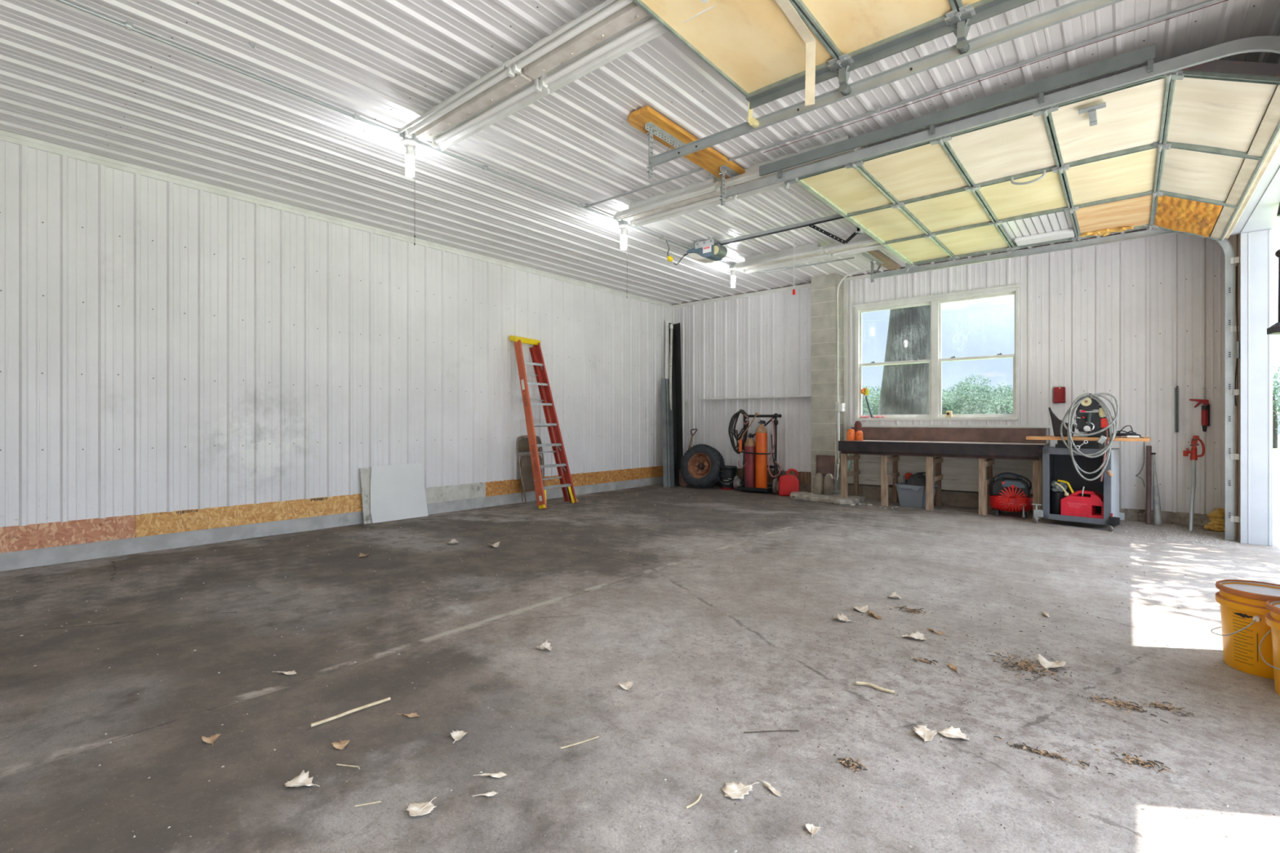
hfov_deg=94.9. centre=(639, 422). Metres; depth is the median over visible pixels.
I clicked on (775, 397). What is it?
wall shelf
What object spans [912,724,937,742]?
dry leaf
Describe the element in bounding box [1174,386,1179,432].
bit
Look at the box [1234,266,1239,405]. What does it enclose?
cable
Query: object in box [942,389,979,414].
tree
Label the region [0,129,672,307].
trim
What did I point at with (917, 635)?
dry leaf
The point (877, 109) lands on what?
conduit
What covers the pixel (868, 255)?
hanger
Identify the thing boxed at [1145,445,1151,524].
pipe
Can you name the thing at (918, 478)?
tool bag
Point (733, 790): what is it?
dry leaf
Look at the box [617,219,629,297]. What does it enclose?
ceiling lamp
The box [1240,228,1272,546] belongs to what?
door frame
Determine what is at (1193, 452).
fire hydrant
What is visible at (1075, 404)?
coiled cable
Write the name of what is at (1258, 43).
door track
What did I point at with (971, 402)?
bush
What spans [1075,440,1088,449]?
wrench
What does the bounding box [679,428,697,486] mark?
spade
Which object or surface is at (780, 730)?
twig
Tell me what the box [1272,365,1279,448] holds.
tree
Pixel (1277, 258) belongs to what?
power line
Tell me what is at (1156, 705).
leaf litter
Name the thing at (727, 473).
pail
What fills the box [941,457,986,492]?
sheathing
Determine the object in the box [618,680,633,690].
dry leaf
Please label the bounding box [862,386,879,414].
tree
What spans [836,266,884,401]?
conduit
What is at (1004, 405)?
bush
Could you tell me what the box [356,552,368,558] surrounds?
dry leaf
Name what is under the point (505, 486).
strip
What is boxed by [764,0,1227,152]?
wire
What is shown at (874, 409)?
tree
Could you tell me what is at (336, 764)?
twig
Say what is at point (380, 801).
twig
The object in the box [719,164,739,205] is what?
hanger
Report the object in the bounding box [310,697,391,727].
twig
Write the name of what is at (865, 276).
trim
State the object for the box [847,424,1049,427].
trim
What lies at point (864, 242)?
fluorescent fixture
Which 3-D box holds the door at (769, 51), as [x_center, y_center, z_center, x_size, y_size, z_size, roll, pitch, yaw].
[0.030,-1.908,0.926,2.622,0.398,5.336,0,0,40]
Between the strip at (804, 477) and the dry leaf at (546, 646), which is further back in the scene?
the strip at (804, 477)
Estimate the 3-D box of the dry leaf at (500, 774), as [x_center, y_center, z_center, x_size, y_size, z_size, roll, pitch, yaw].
[-0.482,1.133,1.889,0.109,0.008,0.027,0,0,0]
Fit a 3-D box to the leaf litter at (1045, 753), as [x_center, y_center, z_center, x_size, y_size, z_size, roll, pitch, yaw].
[1.354,1.134,2.045,0.466,0.011,0.083,0,0,43]
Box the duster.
[860,387,873,417]
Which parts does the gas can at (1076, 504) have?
spout, handle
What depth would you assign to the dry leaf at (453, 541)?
5.51 m
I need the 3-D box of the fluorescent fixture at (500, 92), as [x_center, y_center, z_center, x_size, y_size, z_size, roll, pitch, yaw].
[-1.158,-2.151,3.966,1.215,0.161,0.352,0,0,40]
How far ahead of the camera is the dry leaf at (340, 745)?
2.06 m
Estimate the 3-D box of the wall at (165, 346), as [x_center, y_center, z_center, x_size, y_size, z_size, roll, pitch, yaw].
[-3.210,-0.708,6.518,0.019,3.025,11.940,0,0,40]
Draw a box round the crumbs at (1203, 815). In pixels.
[111,515,1279,851]
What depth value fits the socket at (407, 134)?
4.25 m
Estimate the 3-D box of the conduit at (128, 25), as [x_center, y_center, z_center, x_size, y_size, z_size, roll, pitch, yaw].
[-1.957,-2.199,4.317,0.058,0.031,10.150,0,0,40]
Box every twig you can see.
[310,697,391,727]
[336,764,359,767]
[354,800,381,807]
[560,736,599,748]
[685,793,702,808]
[743,729,799,733]
[855,681,894,693]
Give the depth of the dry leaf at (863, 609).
3.56 m
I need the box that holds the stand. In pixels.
[1031,440,1124,531]
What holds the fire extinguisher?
hanging from the wall at (1135, 322)
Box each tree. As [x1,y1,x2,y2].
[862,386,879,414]
[866,385,880,414]
[877,304,930,414]
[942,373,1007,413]
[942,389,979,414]
[942,396,950,413]
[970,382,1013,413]
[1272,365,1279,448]
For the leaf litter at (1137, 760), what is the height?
0.012 m
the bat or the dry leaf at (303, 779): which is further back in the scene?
the bat
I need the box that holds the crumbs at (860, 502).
[849,502,897,509]
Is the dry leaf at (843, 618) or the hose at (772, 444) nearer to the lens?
the dry leaf at (843, 618)
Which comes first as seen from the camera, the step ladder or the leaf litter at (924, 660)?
the leaf litter at (924, 660)
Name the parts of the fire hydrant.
lever handle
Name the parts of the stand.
frame, plate, panel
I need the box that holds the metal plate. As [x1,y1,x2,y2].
[813,454,835,494]
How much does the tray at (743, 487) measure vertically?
0.060 m
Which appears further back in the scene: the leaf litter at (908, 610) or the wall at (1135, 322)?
the wall at (1135, 322)
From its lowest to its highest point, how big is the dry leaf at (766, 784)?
0.010 m
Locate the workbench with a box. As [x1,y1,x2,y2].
[838,421,1049,519]
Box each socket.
[404,126,412,137]
[431,136,438,148]
[506,63,515,77]
[512,59,520,74]
[533,77,542,92]
[540,74,547,88]
[715,182,719,191]
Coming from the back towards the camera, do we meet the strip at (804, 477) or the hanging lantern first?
the strip at (804, 477)
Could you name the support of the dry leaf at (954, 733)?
on the floor
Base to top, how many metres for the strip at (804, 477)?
0.195 m
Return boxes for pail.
[718,465,737,489]
[1210,579,1279,679]
[1258,599,1279,695]
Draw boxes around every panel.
[360,467,372,524]
[369,463,428,523]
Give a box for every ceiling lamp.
[400,133,418,244]
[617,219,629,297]
[728,263,737,288]
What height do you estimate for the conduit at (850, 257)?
0.022 m
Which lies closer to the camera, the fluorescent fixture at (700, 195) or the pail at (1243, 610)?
the pail at (1243, 610)
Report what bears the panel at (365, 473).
on the floor
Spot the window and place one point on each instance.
(935, 301)
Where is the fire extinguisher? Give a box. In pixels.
[1189,387,1209,431]
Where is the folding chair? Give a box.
[516,435,544,504]
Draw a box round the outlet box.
[838,403,845,411]
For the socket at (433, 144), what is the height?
0.077 m
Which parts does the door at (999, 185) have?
seam rail, seam rail, seam rail, lift handle, seam rail, seam rail, plate, rail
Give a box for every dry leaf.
[201,733,221,745]
[277,670,297,675]
[284,769,319,786]
[331,740,349,750]
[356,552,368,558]
[401,712,419,717]
[406,796,436,816]
[446,538,462,543]
[450,729,467,743]
[472,791,498,796]
[473,771,506,777]
[488,542,499,547]
[534,639,551,650]
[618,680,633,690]
[721,781,759,799]
[757,778,782,797]
[804,823,821,837]
[831,613,855,622]
[851,604,869,613]
[865,610,881,619]
[887,591,903,599]
[894,630,927,640]
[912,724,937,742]
[926,627,948,636]
[934,725,969,740]
[948,662,959,674]
[1037,653,1066,670]
[1042,611,1048,617]
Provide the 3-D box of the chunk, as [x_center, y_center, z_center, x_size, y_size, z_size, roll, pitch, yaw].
[6.060,1.016,6.185,0.185,0.249,0.127,0,0,40]
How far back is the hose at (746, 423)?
9.78 m
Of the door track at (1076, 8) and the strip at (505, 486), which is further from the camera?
the strip at (505, 486)
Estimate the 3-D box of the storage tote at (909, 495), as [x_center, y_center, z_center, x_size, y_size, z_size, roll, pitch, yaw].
[3.742,0.989,7.963,0.358,0.302,0.414,0,0,-36]
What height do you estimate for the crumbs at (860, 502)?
0.027 m
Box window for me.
[853,284,1019,420]
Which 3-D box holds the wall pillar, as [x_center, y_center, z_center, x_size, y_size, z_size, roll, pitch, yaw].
[2.882,-0.546,9.014,0.386,3.373,0.361,0,0,40]
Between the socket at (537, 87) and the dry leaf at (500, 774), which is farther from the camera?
the socket at (537, 87)
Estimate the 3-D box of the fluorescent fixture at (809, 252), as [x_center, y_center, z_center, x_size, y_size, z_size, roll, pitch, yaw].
[1.839,-2.151,7.645,1.215,0.161,0.352,0,0,40]
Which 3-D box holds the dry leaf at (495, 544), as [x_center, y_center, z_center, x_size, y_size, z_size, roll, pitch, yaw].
[-1.339,1.117,5.376,0.103,0.040,0.121,0,0,-3]
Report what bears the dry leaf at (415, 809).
on the floor
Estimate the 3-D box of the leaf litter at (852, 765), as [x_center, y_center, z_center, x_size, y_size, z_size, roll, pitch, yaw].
[0.698,1.134,1.955,0.112,0.012,0.082,0,0,23]
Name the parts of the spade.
blade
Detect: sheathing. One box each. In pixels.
[847,453,880,485]
[887,455,935,484]
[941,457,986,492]
[992,458,1032,493]
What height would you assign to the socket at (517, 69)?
0.077 m
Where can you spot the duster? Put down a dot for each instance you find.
(864, 391)
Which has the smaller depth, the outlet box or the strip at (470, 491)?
the strip at (470, 491)
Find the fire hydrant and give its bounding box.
[1182,435,1204,531]
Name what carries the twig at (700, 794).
on the floor
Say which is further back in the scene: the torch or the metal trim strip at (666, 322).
the metal trim strip at (666, 322)
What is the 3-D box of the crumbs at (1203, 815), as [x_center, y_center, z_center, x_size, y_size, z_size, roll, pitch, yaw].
[1.141,1.136,3.534,4.263,0.006,6.103,0,0,40]
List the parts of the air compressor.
handle, power cord, tank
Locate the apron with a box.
[1272,535,1279,548]
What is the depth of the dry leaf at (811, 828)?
1.64 m
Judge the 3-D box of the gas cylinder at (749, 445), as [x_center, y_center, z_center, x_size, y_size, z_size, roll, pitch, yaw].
[1.810,0.635,9.644,0.188,0.905,0.188,0,0,40]
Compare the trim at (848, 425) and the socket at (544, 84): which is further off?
the trim at (848, 425)
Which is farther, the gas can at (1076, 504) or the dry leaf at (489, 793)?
the gas can at (1076, 504)
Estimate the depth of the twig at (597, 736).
2.08 m
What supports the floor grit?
on the floor
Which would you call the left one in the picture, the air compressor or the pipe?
the air compressor
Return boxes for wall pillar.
[811,272,844,494]
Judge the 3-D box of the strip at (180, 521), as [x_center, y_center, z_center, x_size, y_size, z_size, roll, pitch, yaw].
[-3.748,0.900,5.894,0.027,0.197,2.026,0,0,40]
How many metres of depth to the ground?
11.41 m
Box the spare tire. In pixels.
[680,444,724,488]
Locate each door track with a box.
[649,0,1123,167]
[726,35,1279,197]
[870,228,1239,540]
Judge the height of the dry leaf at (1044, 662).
0.040 m
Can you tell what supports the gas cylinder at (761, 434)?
on the cart
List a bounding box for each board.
[627,105,745,178]
[862,249,900,270]
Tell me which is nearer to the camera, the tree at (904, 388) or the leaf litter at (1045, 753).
the leaf litter at (1045, 753)
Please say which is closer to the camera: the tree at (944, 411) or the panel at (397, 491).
the panel at (397, 491)
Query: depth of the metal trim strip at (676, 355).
10.72 m
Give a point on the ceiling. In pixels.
(70, 77)
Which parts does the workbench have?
leg, cylinder cap, leg, cylinder cap, cylinder cap, leg, leg, leg, leg, plate, leg, leg, leg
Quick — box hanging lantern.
[1266,203,1279,334]
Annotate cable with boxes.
[1060,392,1119,480]
[1111,425,1145,487]
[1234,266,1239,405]
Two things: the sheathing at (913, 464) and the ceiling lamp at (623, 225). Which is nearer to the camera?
the ceiling lamp at (623, 225)
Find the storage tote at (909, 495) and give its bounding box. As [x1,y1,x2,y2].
[894,483,937,508]
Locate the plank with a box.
[1026,435,1151,441]
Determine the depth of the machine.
6.32 m
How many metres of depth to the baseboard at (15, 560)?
5.65 m
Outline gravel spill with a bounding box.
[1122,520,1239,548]
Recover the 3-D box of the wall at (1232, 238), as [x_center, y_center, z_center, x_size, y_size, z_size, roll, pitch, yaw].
[2.631,-0.562,1.741,0.170,3.405,12.040,0,0,40]
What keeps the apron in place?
on the ground
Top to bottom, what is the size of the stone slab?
0.072 m
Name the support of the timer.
on the window
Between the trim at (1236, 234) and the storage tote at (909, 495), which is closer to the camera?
the trim at (1236, 234)
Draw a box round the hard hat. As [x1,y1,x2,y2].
[904,472,912,482]
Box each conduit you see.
[55,0,731,266]
[584,0,1222,208]
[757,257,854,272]
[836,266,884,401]
[836,411,839,458]
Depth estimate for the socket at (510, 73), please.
3.50 m
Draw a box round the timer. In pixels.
[946,410,951,417]
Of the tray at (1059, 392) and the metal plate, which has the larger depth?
the metal plate
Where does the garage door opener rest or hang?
hanging from the ceiling
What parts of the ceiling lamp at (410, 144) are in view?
bulb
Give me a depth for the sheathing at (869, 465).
8.73 m
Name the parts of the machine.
crank handle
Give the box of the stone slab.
[789,491,865,504]
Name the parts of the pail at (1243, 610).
lid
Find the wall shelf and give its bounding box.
[698,395,811,410]
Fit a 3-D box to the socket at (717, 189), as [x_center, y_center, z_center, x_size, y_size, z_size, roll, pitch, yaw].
[0.695,-2.109,5.262,0.024,0.077,0.042,0,0,40]
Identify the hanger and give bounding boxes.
[644,121,688,178]
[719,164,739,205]
[862,251,883,282]
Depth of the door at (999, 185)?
4.67 m
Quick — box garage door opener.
[666,139,1163,294]
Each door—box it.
[632,0,1035,128]
[784,59,1279,271]
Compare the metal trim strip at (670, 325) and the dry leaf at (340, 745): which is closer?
the dry leaf at (340, 745)
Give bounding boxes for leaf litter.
[833,753,867,772]
[889,604,933,615]
[911,657,937,665]
[954,725,1115,775]
[983,651,1091,684]
[1081,693,1168,723]
[1095,748,1174,773]
[1139,701,1194,716]
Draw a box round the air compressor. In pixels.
[989,472,1032,518]
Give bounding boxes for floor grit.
[10,488,1276,852]
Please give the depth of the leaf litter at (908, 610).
3.54 m
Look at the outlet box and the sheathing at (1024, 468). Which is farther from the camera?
the outlet box
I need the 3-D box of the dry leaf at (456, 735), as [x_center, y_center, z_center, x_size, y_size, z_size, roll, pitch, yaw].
[-0.653,1.128,2.122,0.060,0.017,0.068,0,0,-30]
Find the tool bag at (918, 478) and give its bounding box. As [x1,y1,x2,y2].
[902,472,936,488]
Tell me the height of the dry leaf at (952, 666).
0.012 m
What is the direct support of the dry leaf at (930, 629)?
on the floor
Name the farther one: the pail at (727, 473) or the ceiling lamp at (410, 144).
the pail at (727, 473)
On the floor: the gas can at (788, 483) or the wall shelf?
the gas can at (788, 483)
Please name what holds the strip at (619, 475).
attached to the wall at (165, 346)
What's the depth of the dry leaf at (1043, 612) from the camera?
3.47 m
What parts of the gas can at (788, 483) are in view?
handle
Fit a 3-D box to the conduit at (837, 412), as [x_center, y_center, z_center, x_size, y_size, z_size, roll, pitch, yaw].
[2.966,0.190,8.790,0.044,0.700,0.044,0,0,40]
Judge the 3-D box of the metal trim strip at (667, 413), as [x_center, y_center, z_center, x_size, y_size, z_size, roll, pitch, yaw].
[0.499,0.173,10.521,0.199,1.948,0.428,0,0,-3]
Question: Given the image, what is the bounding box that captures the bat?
[1151,452,1162,525]
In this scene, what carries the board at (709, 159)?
attached to the ceiling
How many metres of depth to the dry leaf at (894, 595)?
3.82 m
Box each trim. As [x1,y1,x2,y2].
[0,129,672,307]
[671,228,1154,440]
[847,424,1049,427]
[1235,234,1237,540]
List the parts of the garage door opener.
power cord, drive chain, release cord, door arm, rail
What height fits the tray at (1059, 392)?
0.209 m
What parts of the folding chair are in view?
backrest, seat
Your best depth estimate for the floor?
2.54 m
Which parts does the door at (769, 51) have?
seam rail, seam rail, seam rail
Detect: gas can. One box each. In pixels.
[778,468,799,496]
[1054,480,1103,519]
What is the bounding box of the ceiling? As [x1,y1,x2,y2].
[0,0,1279,304]
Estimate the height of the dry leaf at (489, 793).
0.006 m
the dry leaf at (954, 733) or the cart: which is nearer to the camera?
the dry leaf at (954, 733)
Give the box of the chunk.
[1204,507,1224,531]
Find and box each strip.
[0,515,135,553]
[135,493,362,537]
[424,482,485,503]
[485,470,613,497]
[613,465,662,481]
[661,378,674,487]
[665,320,668,378]
[668,322,683,486]
[669,324,673,409]
[736,467,811,484]
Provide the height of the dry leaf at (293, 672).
0.009 m
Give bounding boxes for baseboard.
[0,475,663,571]
[713,479,1224,526]
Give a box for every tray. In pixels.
[737,484,773,492]
[1053,386,1065,403]
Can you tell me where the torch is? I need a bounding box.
[738,412,758,451]
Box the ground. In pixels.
[1272,435,1279,535]
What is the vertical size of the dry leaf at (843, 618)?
0.034 m
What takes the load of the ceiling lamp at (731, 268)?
hanging from the ceiling
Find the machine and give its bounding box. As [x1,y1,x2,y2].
[1073,393,1109,481]
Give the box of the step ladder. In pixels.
[509,335,577,508]
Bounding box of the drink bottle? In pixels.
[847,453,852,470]
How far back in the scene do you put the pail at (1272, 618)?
2.46 m
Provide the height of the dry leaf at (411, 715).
0.009 m
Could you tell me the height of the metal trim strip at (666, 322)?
3.023 m
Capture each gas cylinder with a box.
[744,433,755,487]
[755,420,767,488]
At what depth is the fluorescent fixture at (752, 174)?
5.02 m
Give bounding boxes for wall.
[0,140,671,527]
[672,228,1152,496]
[672,232,1224,514]
[1227,233,1239,542]
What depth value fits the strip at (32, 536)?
4.77 m
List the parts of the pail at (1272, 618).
lid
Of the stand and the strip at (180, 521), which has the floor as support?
the stand
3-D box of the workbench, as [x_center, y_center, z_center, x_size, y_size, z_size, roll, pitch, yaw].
[3.918,0.558,7.814,2.461,1.163,0.718,0,0,40]
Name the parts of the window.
sash, sash, sash, sash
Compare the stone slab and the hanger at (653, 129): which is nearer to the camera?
the hanger at (653, 129)
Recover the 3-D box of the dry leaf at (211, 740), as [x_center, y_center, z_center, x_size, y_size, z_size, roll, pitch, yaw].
[-1.528,1.126,2.099,0.060,0.021,0.053,0,0,11]
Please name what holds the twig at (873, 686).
on the floor
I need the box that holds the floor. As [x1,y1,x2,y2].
[0,484,1279,852]
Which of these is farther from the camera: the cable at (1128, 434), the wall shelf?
the wall shelf
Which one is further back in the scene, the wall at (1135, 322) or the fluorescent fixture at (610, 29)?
the wall at (1135, 322)
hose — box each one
[728,408,749,466]
[768,417,781,477]
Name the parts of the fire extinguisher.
lever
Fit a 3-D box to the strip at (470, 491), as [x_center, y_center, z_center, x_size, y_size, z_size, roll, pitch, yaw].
[-2.592,0.900,7.289,0.026,0.197,1.592,0,0,40]
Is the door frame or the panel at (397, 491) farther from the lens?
the panel at (397, 491)
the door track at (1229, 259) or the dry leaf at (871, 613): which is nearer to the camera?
the dry leaf at (871, 613)
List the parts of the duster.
handle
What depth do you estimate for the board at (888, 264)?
7.94 m
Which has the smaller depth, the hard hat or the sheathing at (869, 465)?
the hard hat
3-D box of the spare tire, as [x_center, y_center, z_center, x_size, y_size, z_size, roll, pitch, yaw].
[1.086,0.775,10.290,0.769,0.796,0.418,0,0,34]
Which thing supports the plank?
on the stand
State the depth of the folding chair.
8.28 m
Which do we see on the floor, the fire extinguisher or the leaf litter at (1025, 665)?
the leaf litter at (1025, 665)
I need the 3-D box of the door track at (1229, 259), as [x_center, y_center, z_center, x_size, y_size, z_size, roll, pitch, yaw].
[4.422,-0.420,6.755,3.469,3.120,0.060,0,0,40]
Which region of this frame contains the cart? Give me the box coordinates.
[733,413,782,493]
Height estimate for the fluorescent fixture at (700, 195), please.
0.161 m
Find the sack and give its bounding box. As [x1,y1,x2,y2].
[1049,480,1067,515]
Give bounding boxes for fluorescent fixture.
[398,58,548,151]
[505,0,715,93]
[613,177,735,227]
[716,135,866,199]
[733,242,831,273]
[822,232,885,257]
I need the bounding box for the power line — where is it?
[862,257,1278,321]
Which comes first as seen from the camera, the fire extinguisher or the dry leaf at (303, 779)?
the dry leaf at (303, 779)

